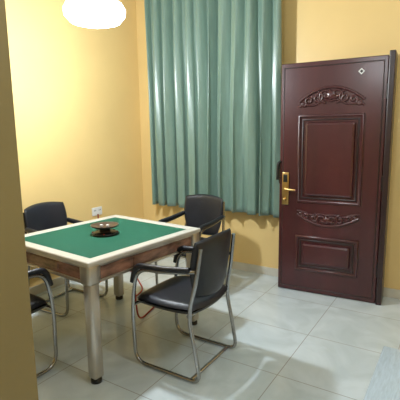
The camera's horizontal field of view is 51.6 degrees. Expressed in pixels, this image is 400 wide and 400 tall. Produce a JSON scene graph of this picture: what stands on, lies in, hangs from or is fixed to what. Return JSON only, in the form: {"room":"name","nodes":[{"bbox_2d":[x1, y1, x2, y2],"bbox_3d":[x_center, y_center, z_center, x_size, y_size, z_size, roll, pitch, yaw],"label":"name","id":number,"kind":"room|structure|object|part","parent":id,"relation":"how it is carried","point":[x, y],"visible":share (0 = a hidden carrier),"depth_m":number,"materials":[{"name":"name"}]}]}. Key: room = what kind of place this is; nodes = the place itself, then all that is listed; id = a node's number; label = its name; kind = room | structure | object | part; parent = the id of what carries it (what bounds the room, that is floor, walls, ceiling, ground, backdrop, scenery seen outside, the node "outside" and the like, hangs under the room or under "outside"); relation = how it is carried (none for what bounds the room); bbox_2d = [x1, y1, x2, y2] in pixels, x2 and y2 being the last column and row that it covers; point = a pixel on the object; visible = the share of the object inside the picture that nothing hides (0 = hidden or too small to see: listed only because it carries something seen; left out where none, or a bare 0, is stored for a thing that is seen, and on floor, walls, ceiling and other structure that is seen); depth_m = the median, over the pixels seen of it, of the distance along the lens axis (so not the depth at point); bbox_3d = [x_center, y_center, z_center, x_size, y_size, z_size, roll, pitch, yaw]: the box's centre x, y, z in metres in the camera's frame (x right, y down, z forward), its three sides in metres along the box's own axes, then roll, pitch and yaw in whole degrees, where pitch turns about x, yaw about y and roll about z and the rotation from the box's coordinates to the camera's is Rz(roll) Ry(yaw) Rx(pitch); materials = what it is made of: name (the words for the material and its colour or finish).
{"room":"game room","nodes":[
{"label":"game room","id":0,"kind":"room"},
{"bbox_2d":[0,0,38,399],"bbox_3d":[-1.309,-0.043,-0.087,0.155,3.150,2.865,5,11,32],"label":"wall partition","id":1,"kind":"structure","parent":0,"point":[18,377],"depth_m":1.09,"materials":[{"name":"paint"}]},
{"bbox_2d":[5,0,143,287],"bbox_3d":[-2.404,-0.452,2.501,0.100,3.150,6.120,5,11,32],"label":"wall","id":2,"kind":"structure","parent":0,"point":[75,88],"depth_m":4.18,"materials":[{"name":"yellow paint"}]},
{"bbox_2d":[29,277,72,294],"bbox_3d":[-2.335,1.064,2.719,0.012,0.085,6.120,5,11,32],"label":"baseboard","id":3,"kind":"structure","parent":2,"relation":"attached to","point":[40,288],"depth_m":4.00,"materials":[{"name":"tile"}]},
{"bbox_2d":[92,206,101,215],"bbox_3d":[-1.123,0.122,4.516,0.014,0.090,0.140,5,11,32],"label":"wall socket","id":4,"kind":"object","parent":2,"relation":"attached to","point":[97,210],"visible":1,"depth_m":4.50,"materials":[{"name":"white plastic"}]},
{"bbox_2d":[31,257,399,399],"bbox_3d":[0.085,1.371,1.216,5.940,0.100,6.320,5,11,32],"label":"floor","id":5,"kind":"structure","parent":0,"point":[292,344],"depth_m":2.95,"materials":[{"name":"tile"}]},
{"bbox_2d":[28,268,57,377],"bbox_3d":[-1.278,0.667,2.548,0.508,0.895,0.549,5,11,32],"label":"armchair","id":6,"kind":"object","parent":5,"relation":"on","point":[37,303],"visible":0.4,"depth_m":2.61,"materials":[{"name":"grey metal"}]},
{"bbox_3d":[-1.265,0.665,2.568,0.500,0.078,0.500,5,11,32],"label":"seat","id":7,"kind":"part","parent":6,"relation":"part of","materials":[{"name":"black leather"}]},
{"bbox_2d":[23,202,107,316],"bbox_3d":[-1.199,0.483,3.665,0.549,0.895,0.508,4,11,29],"label":"armchair","id":8,"kind":"object","parent":5,"relation":"on","point":[44,215],"visible":0.31,"depth_m":3.72,"materials":[{"name":"black leather"}]},
{"bbox_3d":[-1.395,0.224,3.732,0.106,0.400,0.456,4,11,29],"label":"backrest","id":9,"kind":"part","parent":8,"relation":"part of","materials":[{"name":"black leather"}]},
{"bbox_3d":[-1.298,0.542,3.477,0.532,0.842,0.058,4,11,29],"label":"frame","id":10,"kind":"part","parent":8,"relation":"part of","materials":[{"name":"grey metal"}]},
{"bbox_3d":[-1.084,0.478,3.853,0.532,0.842,0.058,4,11,29],"label":"frame","id":11,"kind":"part","parent":8,"relation":"part of","materials":[{"name":"grey metal"}]},
{"bbox_2d":[25,214,200,384],"bbox_3d":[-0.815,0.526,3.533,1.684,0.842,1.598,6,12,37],"label":"table","id":12,"kind":"object","parent":5,"relation":"on","point":[89,253],"visible":0.76,"depth_m":2.73,"materials":[{"name":"fabric"}]},
{"bbox_3d":[-1.008,0.399,2.666,0.320,0.055,0.008,6,12,37],"label":"drawer","id":13,"kind":"part","parent":12,"relation":"part of","materials":[{"name":"wood"}]},
{"bbox_3d":[-1.002,0.346,2.666,0.870,0.026,0.038,6,12,37],"label":"apron rail","id":14,"kind":"part","parent":12,"relation":"part of","materials":[{"name":"wood"}]},
{"bbox_3d":[-1.000,0.387,2.675,0.830,0.110,0.023,6,12,37],"label":"apron panel","id":15,"kind":"part","parent":12,"relation":"part of","materials":[{"name":"wood"}]},
{"bbox_3d":[-1.000,0.445,2.682,0.870,0.018,0.038,6,12,37],"label":"apron rail","id":16,"kind":"part","parent":12,"relation":"part of","materials":[{"name":"brown wood"}]},
{"bbox_3d":[-0.639,0.777,2.487,0.074,0.620,0.074,6,12,37],"label":"leg","id":17,"kind":"part","parent":12,"relation":"part of","materials":[{"name":"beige metal"}]},
{"bbox_3d":[-0.700,0.193,3.043,0.208,0.026,0.208,6,12,37],"label":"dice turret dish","id":18,"kind":"part","parent":12,"relation":"part of","materials":[{"name":"brown plastic"}]},
{"bbox_3d":[-0.747,0.571,3.756,0.074,0.620,0.074,6,12,37],"label":"leg","id":19,"kind":"part","parent":12,"relation":"part of","materials":[{"name":"beige metal"}]},
{"bbox_3d":[-0.337,0.417,2.800,0.038,0.018,0.960,6,12,37],"label":"apron rail","id":20,"kind":"part","parent":12,"relation":"part of","materials":[{"name":"brown wood"}]},
{"bbox_3d":[-0.339,0.358,2.792,0.023,0.110,0.920,6,12,37],"label":"apron panel","id":21,"kind":"part","parent":12,"relation":"part of","materials":[{"name":"wood"}]},
{"bbox_3d":[-0.338,0.317,2.784,0.038,0.026,0.960,6,12,37],"label":"apron rail","id":22,"kind":"part","parent":12,"relation":"part of","materials":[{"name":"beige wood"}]},
{"bbox_3d":[-0.329,0.370,2.786,0.008,0.055,0.320,6,12,37],"label":"drawer","id":23,"kind":"part","parent":12,"relation":"part of","materials":[{"name":"wood"}]},
{"bbox_3d":[-0.059,0.646,3.236,0.074,0.620,0.074,6,12,37],"label":"leg","id":24,"kind":"part","parent":12,"relation":"part of","materials":[{"name":"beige metal"}]},
{"bbox_2d":[130,228,236,382],"bbox_3d":[-0.090,0.620,2.736,0.549,0.895,0.508,5,11,32],"label":"armchair","id":25,"kind":"object","parent":5,"relation":"on","point":[192,294],"visible":1,"depth_m":2.57,"materials":[{"name":"black leather"}]},
{"bbox_3d":[-0.214,0.677,2.563,0.532,0.842,0.058,5,11,32],"label":"frame","id":26,"kind":"part","parent":25,"relation":"part of","materials":[{"name":"grey metal"}]},
{"bbox_3d":[-0.111,0.619,2.749,0.500,0.078,0.500,5,11,32],"label":"seat","id":27,"kind":"part","parent":25,"relation":"part of","materials":[{"name":"black leather"}]},
{"bbox_3d":[0.020,0.614,2.927,0.532,0.842,0.058,5,11,32],"label":"frame","id":28,"kind":"part","parent":25,"relation":"part of","materials":[{"name":"grey metal"}]},
{"bbox_3d":[0.093,0.392,2.579,0.106,0.400,0.456,5,11,32],"label":"backrest","id":29,"kind":"part","parent":25,"relation":"part of","materials":[{"name":"black leather"}]},
{"bbox_2d":[155,194,226,285],"bbox_3d":[-0.073,0.422,3.940,0.508,0.895,0.549,6,11,34],"label":"armchair","id":30,"kind":"object","parent":5,"relation":"on","point":[206,212],"visible":0.49,"depth_m":4.05,"materials":[{"name":"black leather"}]},
{"bbox_3d":[-0.258,0.432,4.060,0.058,0.842,0.532,6,11,34],"label":"frame","id":31,"kind":"part","parent":30,"relation":"part of","materials":[{"name":"grey metal"}]},
{"bbox_3d":[0.048,0.147,4.080,0.456,0.400,0.106,6,11,34],"label":"backrest","id":32,"kind":"part","parent":30,"relation":"part of","materials":[{"name":"black leather"}]},
{"bbox_3d":[0.103,0.467,3.815,0.058,0.842,0.532,6,11,34],"label":"frame","id":33,"kind":"part","parent":30,"relation":"part of","materials":[{"name":"grey metal"}]},
{"bbox_2d":[363,346,399,399],"bbox_3d":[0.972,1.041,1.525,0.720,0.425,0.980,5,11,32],"label":"rug","id":34,"kind":"object","parent":5,"relation":"on","point":[384,384],"visible":1,"depth_m":1.81,"materials":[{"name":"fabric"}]},
{"bbox_2d":[136,0,399,289],"bbox_3d":[1.727,-0.680,3.541,5.940,3.150,0.100,5,11,32],"label":"wall","id":35,"kind":"structure","parent":0,"point":[312,30],"depth_m":3.77,"materials":[{"name":"yellow paint"}]},
{"bbox_2d":[144,0,281,217],"bbox_3d":[0.073,-1.082,4.338,1.920,2.391,0.230,5,11,32],"label":"curtain","id":36,"kind":"object","parent":35,"relation":"hanging from","point":[214,67],"visible":0.96,"depth_m":4.26,"materials":[{"name":"green fabric"}]},
{"bbox_2d":[170,256,399,298],"bbox_3d":[1.724,0.841,3.739,5.728,0.085,0.012,5,11,32],"label":"baseboard","id":37,"kind":"structure","parent":35,"relation":"attached to","point":[388,292],"depth_m":4.39,"materials":[{"name":"tile"}]},
{"bbox_2d":[295,234,358,277],"bbox_3d":[1.137,0.503,3.753,0.556,0.336,0.037,4,11,28],"label":"trim","id":38,"kind":"structure","parent":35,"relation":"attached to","point":[296,235],"depth_m":3.73,"materials":[{"name":"brown wood"}]},
{"bbox_2d":[296,113,364,205],"bbox_3d":[1.125,-0.350,3.613,0.556,0.786,0.037,4,11,28],"label":"trim","id":39,"kind":"structure","parent":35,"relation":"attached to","point":[345,114],"depth_m":3.57,"materials":[{"name":"brown wood"}]},
{"bbox_2d":[375,50,397,304],"bbox_3d":[1.577,-0.148,3.504,0.046,2.116,0.210,4,11,28],"label":"door frame","id":40,"kind":"structure","parent":35,"relation":"attached to","point":[393,59],"depth_m":3.42,"materials":[{"name":"brown wood"}]},
{"bbox_2d":[278,55,389,302],"bbox_3d":[1.133,-0.155,3.659,0.875,2.080,0.090,4,11,28],"label":"door","id":41,"kind":"structure","parent":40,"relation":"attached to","point":[299,82],"depth_m":3.61,"materials":[{"name":"brown wood"}]},
{"bbox_2d":[276,160,281,179],"bbox_3d":[0.728,-0.278,3.825,0.056,0.181,0.029,-5,10,-25],"label":"lever","id":42,"kind":"object","parent":41,"relation":"attached to","point":[280,161],"visible":1,"depth_m":3.81,"materials":[{"name":"metal"}]},
{"bbox_2d":[282,172,288,204],"bbox_3d":[0.790,-0.107,3.829,0.062,0.300,0.016,4,11,28],"label":"lock plate","id":43,"kind":"object","parent":41,"relation":"attached to","point":[285,194],"visible":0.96,"depth_m":3.82,"materials":[{"name":"gold metal"}]},
{"bbox_2d":[283,174,286,181],"bbox_3d":[0.785,-0.200,3.807,0.038,0.070,0.012,4,11,28],"label":"keypad","id":44,"kind":"object","parent":43,"relation":"attached to","point":[284,176],"depth_m":3.80,"materials":[{"name":"black plastic"}]},
{"bbox_3d":[0.790,-0.107,3.829,0.062,0.300,0.016,4,11,28],"label":"plate","id":45,"kind":"part","parent":43,"relation":"part of","materials":[{"name":"gold metal"}]},
{"bbox_2d":[305,97,312,106],"bbox_3d":[0.948,-0.856,3.617,0.071,0.084,0.020,4,11,28],"label":"scroll","id":46,"kind":"object","parent":41,"relation":"attached to","point":[307,98],"visible":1,"depth_m":3.61,"materials":[{"name":"brown wood"}]},
{"bbox_2d":[297,210,326,216],"bbox_3d":[1.012,0.120,3.752,0.273,0.050,0.018,4,11,28],"label":"vine","id":47,"kind":"object","parent":41,"relation":"attached to","point":[297,210],"visible":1,"depth_m":3.75,"materials":[{"name":"brown wood"}]},
{"bbox_2d":[311,213,317,221],"bbox_3d":[1.036,0.158,3.743,0.073,0.087,0.020,4,11,28],"label":"scroll","id":48,"kind":"object","parent":41,"relation":"attached to","point":[315,214],"visible":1,"depth_m":3.74,"materials":[{"name":"brown wood"}]},
{"bbox_2d":[299,99,330,107],"bbox_3d":[0.998,-0.838,3.596,0.279,0.069,0.018,4,11,28],"label":"vine","id":49,"kind":"object","parent":41,"relation":"attached to","point":[328,100],"visible":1,"depth_m":3.58,"materials":[{"name":"brown wood"}]},
{"bbox_2d":[314,91,323,102],"bbox_3d":[1.023,-0.890,3.570,0.087,0.104,0.020,4,11,28],"label":"scroll","id":50,"kind":"object","parent":41,"relation":"attached to","point":[322,95],"visible":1,"depth_m":3.56,"materials":[{"name":"brown wood"}]},
{"bbox_2d":[316,215,324,224],"bbox_3d":[1.085,0.189,3.722,0.086,0.103,0.020,4,11,28],"label":"scroll","id":51,"kind":"object","parent":41,"relation":"attached to","point":[320,216],"visible":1,"depth_m":3.71,"materials":[{"name":"brown wood"}]},
{"bbox_2d":[279,85,365,227],"bbox_3d":[1.035,-0.373,3.675,0.770,1.232,0.111,6,12,37],"label":"trim","id":52,"kind":"structure","parent":41,"relation":"attached to","point":[331,86],"depth_m":3.59,"materials":[{"name":"brown wood"}]},
{"bbox_3d":[1.009,0.181,3.763,0.277,0.112,0.024,4,11,28],"label":"carving stem","id":53,"kind":"part","parent":52,"relation":"part of","materials":[{"name":"brown wood"}]},
{"bbox_3d":[0.994,-0.913,3.584,0.278,0.134,0.024,4,11,28],"label":"carving stem","id":54,"kind":"part","parent":52,"relation":"part of","materials":[{"name":"brown wood"}]},
{"bbox_3d":[1.252,0.199,3.633,0.277,0.112,0.024,4,11,28],"label":"carving stem","id":55,"kind":"part","parent":52,"relation":"part of","materials":[{"name":"brown wood"}]},
{"bbox_3d":[1.237,-0.896,3.453,0.278,0.134,0.024,4,11,28],"label":"carving stem","id":56,"kind":"part","parent":52,"relation":"part of","materials":[{"name":"brown wood"}]},
{"bbox_2d":[319,89,328,103],"bbox_3d":[1.067,-0.885,3.547,0.102,0.124,0.020,4,11,28],"label":"scroll","id":57,"kind":"object","parent":41,"relation":"attached to","point":[324,90],"visible":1,"depth_m":3.54,"materials":[{"name":"brown wood"}]},
{"bbox_3d":[1.132,0.505,3.744,0.420,0.200,0.040,4,11,28],"label":"lower panel field","id":58,"kind":"part","parent":41,"relation":"part of","materials":[{"name":"brown wood"}]},
{"bbox_3d":[1.137,0.503,3.753,0.480,0.260,0.020,4,11,28],"label":"lower panel moulding groove","id":59,"kind":"part","parent":41,"relation":"part of","materials":[{"name":"brown wood"}]},
{"bbox_2d":[323,216,330,224],"bbox_3d":[1.135,0.183,3.699,0.079,0.082,0.044,4,11,28],"label":"rosette","id":60,"kind":"object","parent":41,"relation":"attached to","point":[326,220],"visible":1,"depth_m":3.69,"materials":[{"name":"brown wood"}]},
{"bbox_3d":[1.120,-0.348,3.604,0.420,0.650,0.040,4,11,28],"label":"upper panel field","id":61,"kind":"part","parent":41,"relation":"part of","materials":[{"name":"brown wood"}]},
{"bbox_3d":[1.125,-0.350,3.613,0.480,0.710,0.020,4,11,28],"label":"upper panel moulding groove","id":62,"kind":"part","parent":41,"relation":"part of","materials":[{"name":"brown wood"}]},
{"bbox_2d":[326,89,336,99],"bbox_3d":[1.121,-0.892,3.522,0.099,0.102,0.044,4,11,28],"label":"rosette","id":63,"kind":"object","parent":41,"relation":"attached to","point":[331,94],"visible":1,"depth_m":3.51,"materials":[{"name":"brown wood"}]},
{"bbox_2d":[280,60,384,298],"bbox_3d":[1.126,-0.153,3.647,0.824,2.009,0.013,4,11,28],"label":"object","id":64,"kind":"object","parent":41,"relation":"attached to","point":[373,60],"visible":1,"depth_m":3.57,"materials":[{"name":"brown wood"}]},
{"bbox_2d":[329,216,336,227],"bbox_3d":[1.176,0.195,3.673,0.086,0.103,0.020,4,11,28],"label":"scroll","id":65,"kind":"object","parent":41,"relation":"attached to","point":[331,217],"visible":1,"depth_m":3.66,"materials":[{"name":"brown wood"}]},
{"bbox_2d":[333,89,343,103],"bbox_3d":[1.163,-0.878,3.496,0.102,0.124,0.020,4,11,28],"label":"scroll","id":66,"kind":"object","parent":41,"relation":"attached to","point":[334,90],"visible":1,"depth_m":3.49,"materials":[{"name":"brown wood"}]},
{"bbox_2d":[335,215,342,223],"bbox_3d":[1.223,0.172,3.643,0.073,0.087,0.020,4,11,28],"label":"scroll","id":67,"kind":"object","parent":41,"relation":"attached to","point":[337,216],"visible":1,"depth_m":3.63,"materials":[{"name":"brown wood"}]},
{"bbox_2d":[327,214,358,218],"bbox_3d":[1.248,0.138,3.626,0.273,0.050,0.018,4,11,28],"label":"vine","id":68,"kind":"object","parent":41,"relation":"attached to","point":[344,217],"visible":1,"depth_m":3.62,"materials":[{"name":"brown wood"}]},
{"bbox_2d":[339,89,348,101],"bbox_3d":[1.207,-0.876,3.472,0.087,0.104,0.020,4,11,28],"label":"scroll","id":69,"kind":"object","parent":41,"relation":"attached to","point":[345,94],"visible":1,"depth_m":3.46,"materials":[{"name":"brown wood"}]},
{"bbox_2d":[331,98,364,104],"bbox_3d":[1.236,-0.820,3.468,0.279,0.069,0.018,4,11,28],"label":"vine","id":70,"kind":"object","parent":41,"relation":"attached to","point":[336,99],"visible":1,"depth_m":3.47,"materials":[{"name":"brown wood"}]},
{"bbox_2d":[350,95,358,104],"bbox_3d":[1.283,-0.832,3.438,0.071,0.084,0.020,4,11,28],"label":"scroll","id":71,"kind":"object","parent":41,"relation":"attached to","point":[352,96],"visible":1,"depth_m":3.43,"materials":[{"name":"brown wood"}]},
{"bbox_3d":[0.040,-1.836,0.690,5.940,0.100,6.320,5,11,32],"label":"ceiling","id":72,"kind":"structure","parent":0,"visible":0},
{"bbox_2d":[63,0,125,27],"bbox_3d":[-0.730,-1.658,2.790,0.420,0.910,0.420,5,11,32],"label":"pendant lamp","id":73,"kind":"object","parent":72,"relation":"hanging from","point":[83,13],"visible":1,"depth_m":2.72,"materials":[{"name":"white glass"}]}
]}

